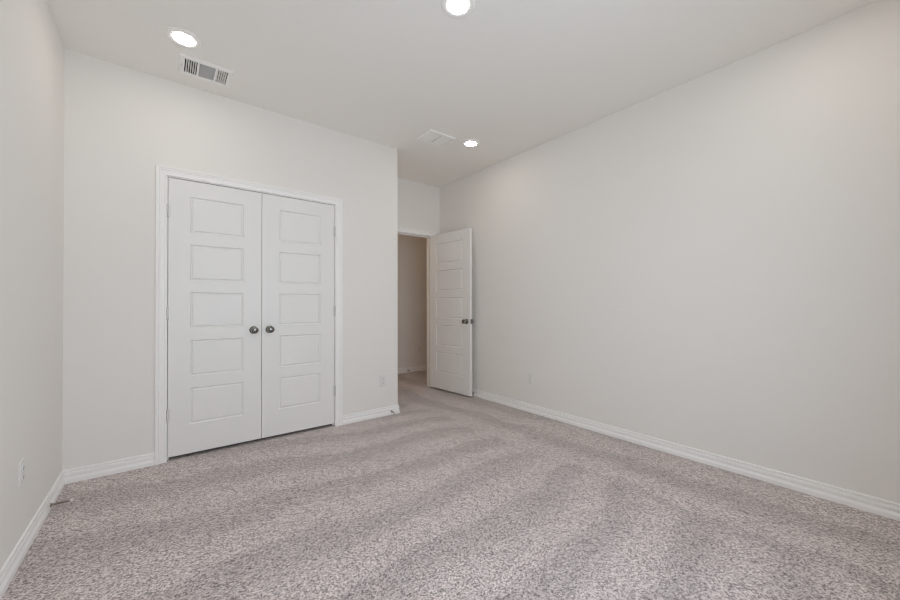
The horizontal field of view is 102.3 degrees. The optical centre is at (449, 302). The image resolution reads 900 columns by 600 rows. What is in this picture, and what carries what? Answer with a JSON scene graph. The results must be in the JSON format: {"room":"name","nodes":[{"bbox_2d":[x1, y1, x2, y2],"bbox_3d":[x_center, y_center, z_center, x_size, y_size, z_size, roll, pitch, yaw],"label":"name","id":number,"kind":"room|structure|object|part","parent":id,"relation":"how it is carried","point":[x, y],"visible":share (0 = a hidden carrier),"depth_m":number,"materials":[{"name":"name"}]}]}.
{"room":"empty bedroom","nodes":[
{"label":"empty bedroom","id":0,"kind":"room"},
{"bbox_2d":[0,0,64,569],"bbox_3d":[-1.560,-0.242,1.078,0.115,2.740,4.431,0,0,-38],"label":"wall","id":1,"kind":"structure","parent":0,"point":[32,50],"depth_m":1.71,"materials":[{"name":"white paint"}]},
{"bbox_2d":[18,458,24,487],"bbox_3d":[-1.909,0.760,1.617,0.008,0.115,0.070,0,0,-38],"label":"wall outlet","id":2,"kind":"object","parent":1,"relation":"attached to","point":[22,462],"visible":1,"depth_m":1.60,"materials":[{"name":"white plastic"}]},
{"bbox_2d":[0,470,64,599],"bbox_3d":[-1.315,1.083,0.866,0.014,0.086,3.580,0,0,-38],"label":"baseboard","id":3,"kind":"structure","parent":1,"relation":"attached to","point":[7,572],"depth_m":1.67,"materials":[{"name":"white paint"}]},
{"bbox_2d":[50,498,73,506],"bbox_3d":[-2.145,1.105,2.003,0.088,0.021,0.021,0,0,-38],"label":"door stop","id":4,"kind":"object","parent":1,"relation":"attached to","point":[72,499],"visible":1,"depth_m":2.00,"materials":[{"name":"silver metal"}]},
{"bbox_2d":[62,49,387,469],"bbox_3d":[-1.566,-0.229,3.030,2.290,2.740,0.115,0,0,-38],"label":"wall","id":5,"kind":"structure","parent":0,"point":[121,122],"depth_m":2.51,"materials":[{"name":"white paint"}]},
{"bbox_2d":[63,452,154,483],"bbox_3d":[-2.247,1.095,2.401,0.448,0.086,0.014,0,0,-38],"label":"baseboard","id":6,"kind":"structure","parent":5,"relation":"attached to","point":[87,472],"depth_m":2.39,"materials":[{"name":"white paint"}]},
{"bbox_2d":[166,177,261,457],"bbox_3d":[-1.782,0.106,2.768,0.622,2.014,0.102,0,0,-38],"label":"door","id":7,"kind":"structure","parent":5,"relation":"in","point":[214,308],"depth_m":2.77,"materials":[{"name":"white paint"}]},
{"bbox_3d":[-1.571,0.223,2.911,0.062,0.062,0.068,0,0,-38],"label":"knob","id":8,"kind":"part","parent":7,"relation":"part of","materials":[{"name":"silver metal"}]},
{"bbox_2d":[155,164,342,464],"bbox_3d":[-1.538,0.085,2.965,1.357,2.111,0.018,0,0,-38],"label":"trim","id":9,"kind":"structure","parent":5,"relation":"attached to","point":[162,172],"depth_m":2.58,"materials":[{"name":"white paint"}]},
{"bbox_2d":[261,193,335,437],"bbox_3d":[-1.290,0.108,3.155,0.622,2.014,0.102,0,0,-38],"label":"door","id":10,"kind":"structure","parent":5,"relation":"in","point":[298,390],"depth_m":3.15,"materials":[{"name":"white paint"}]},
{"bbox_3d":[-1.478,0.223,2.984,0.062,0.062,0.068,0,0,-38],"label":"knob","id":11,"kind":"part","parent":10,"relation":"part of","materials":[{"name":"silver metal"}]},
{"bbox_2d":[343,405,399,424],"bbox_3d":[-0.763,1.100,3.568,0.614,0.086,0.014,0,0,-38],"label":"baseboard","id":12,"kind":"structure","parent":5,"relation":"attached to","point":[385,411],"depth_m":3.55,"materials":[{"name":"white paint"}]},
{"bbox_2d":[380,375,385,386],"bbox_3d":[-0.673,0.788,3.646,0.070,0.115,0.008,0,0,-38],"label":"wall outlet","id":13,"kind":"object","parent":5,"relation":"attached to","point":[382,377],"visible":1,"depth_m":3.64,"materials":[{"name":"white plastic"}]},
{"bbox_2d":[388,146,397,405],"bbox_3d":[-0.813,-0.224,4.017,0.115,2.740,0.736,0,0,-38],"label":"wall","id":14,"kind":"structure","parent":0,"point":[392,152],"depth_m":3.73,"materials":[{"name":"white paint"}]},
{"bbox_2d":[397,177,439,367],"bbox_3d":[-1.343,-0.217,4.859,5.132,2.740,1.244,0,0,-38],"label":"wall","id":15,"kind":"structure","parent":0,"point":[412,250],"depth_m":5.97,"materials":[{"name":"white paint"}]},
{"bbox_2d":[398,365,426,373],"bbox_3d":[-1.139,1.114,5.646,3.600,0.086,0.014,0,0,-38],"label":"baseboard","id":16,"kind":"structure","parent":15,"relation":"attached to","point":[422,367],"depth_m":6.05,"materials":[{"name":"white paint"}]},
{"bbox_2d":[398,232,430,386],"bbox_3d":[-0.587,0.118,4.734,0.802,2.064,0.115,0,0,-38],"label":"trim","id":17,"kind":"structure","parent":15,"relation":"attached to","point":[400,233],"depth_m":4.96,"materials":[{"name":"white paint"}]},
{"bbox_2d":[398,227,435,235],"bbox_3d":[-0.546,0.093,4.682,0.900,2.113,0.018,0,0,-38],"label":"trim","id":18,"kind":"structure","parent":15,"relation":"attached to","point":[400,229],"depth_m":4.76,"materials":[{"name":"white paint"}]},
{"bbox_2d":[430,228,473,395],"bbox_3d":[-0.007,0.117,4.620,0.170,2.015,0.786,0,-1,-43],"label":"door","id":19,"kind":"structure","parent":15,"relation":"in","point":[451,320],"depth_m":4.58,"materials":[{"name":"white paint"}]},
{"bbox_2d":[1,370,899,599],"bbox_3d":[-0.016,1.198,3.074,5.017,0.120,5.675,0,0,-38],"label":"floor","id":20,"kind":"structure","parent":0,"point":[449,495],"depth_m":1.83,"materials":[{"name":"carpet"}]},
{"bbox_2d":[46,0,877,187],"bbox_3d":[-0.021,-1.608,3.092,5.017,0.012,5.675,0,0,-38],"label":"ceiling","id":21,"kind":"structure","parent":0,"point":[512,77],"depth_m":2.31,"materials":[{"name":"white paint"}]},
{"bbox_2d":[165,27,201,48],"bbox_3d":[-1.618,-1.601,2.201,0.182,0.006,0.182,0,0,-38],"label":"recessed light","id":22,"kind":"object","parent":21,"relation":"in","point":[181,37],"visible":1,"depth_m":2.19,"materials":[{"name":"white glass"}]},
{"bbox_2d":[178,53,233,87],"bbox_3d":[-1.692,-1.657,2.513,0.305,0.132,0.235,0,0,-38],"label":"ceiling vent","id":23,"kind":"object","parent":21,"relation":"in","point":[188,65],"visible":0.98,"depth_m":2.51,"materials":[{"name":"white metal"}]},
{"bbox_2d":[417,129,455,146],"bbox_3d":[-0.131,-1.653,3.524,0.300,0.132,0.234,0,0,-38],"label":"ceiling vent","id":24,"kind":"object","parent":21,"relation":"in","point":[431,136],"visible":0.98,"depth_m":3.51,"materials":[{"name":"white metal"}]},
{"bbox_2d":[441,0,474,17],"bbox_3d":[0.044,-1.606,1.956,0.182,0.006,0.182,0,0,-38],"label":"recessed light","id":25,"kind":"object","parent":21,"relation":"in","point":[452,8],"visible":1,"depth_m":1.97,"materials":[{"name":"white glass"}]},
{"bbox_2d":[462,139,479,147],"bbox_3d":[0.209,-1.595,3.639,0.182,0.006,0.182,0,0,-38],"label":"recessed light","id":26,"kind":"object","parent":21,"relation":"in","point":[470,143],"visible":1,"depth_m":3.63,"materials":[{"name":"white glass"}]},
{"bbox_2d":[440,0,899,503],"bbox_3d":[1.273,-0.233,3.308,0.115,2.740,4.431,0,0,-38],"label":"wall","id":27,"kind":"structure","parent":0,"point":[709,262],"depth_m":2.45,"materials":[{"name":"white paint"}]},
{"bbox_2d":[528,372,533,383],"bbox_3d":[0.836,0.786,3.760,0.008,0.115,0.070,0,0,-38],"label":"wall outlet","id":28,"kind":"object","parent":27,"relation":"attached to","point":[530,375],"visible":1,"depth_m":3.75,"materials":[{"name":"white plastic"}]},
{"bbox_2d":[472,388,899,520],"bbox_3d":[1.189,1.095,3.304,0.014,0.086,4.316,0,0,-38],"label":"baseboard","id":29,"kind":"structure","parent":27,"relation":"attached to","point":[882,507],"depth_m":2.44,"materials":[{"name":"white paint"}]}
]}

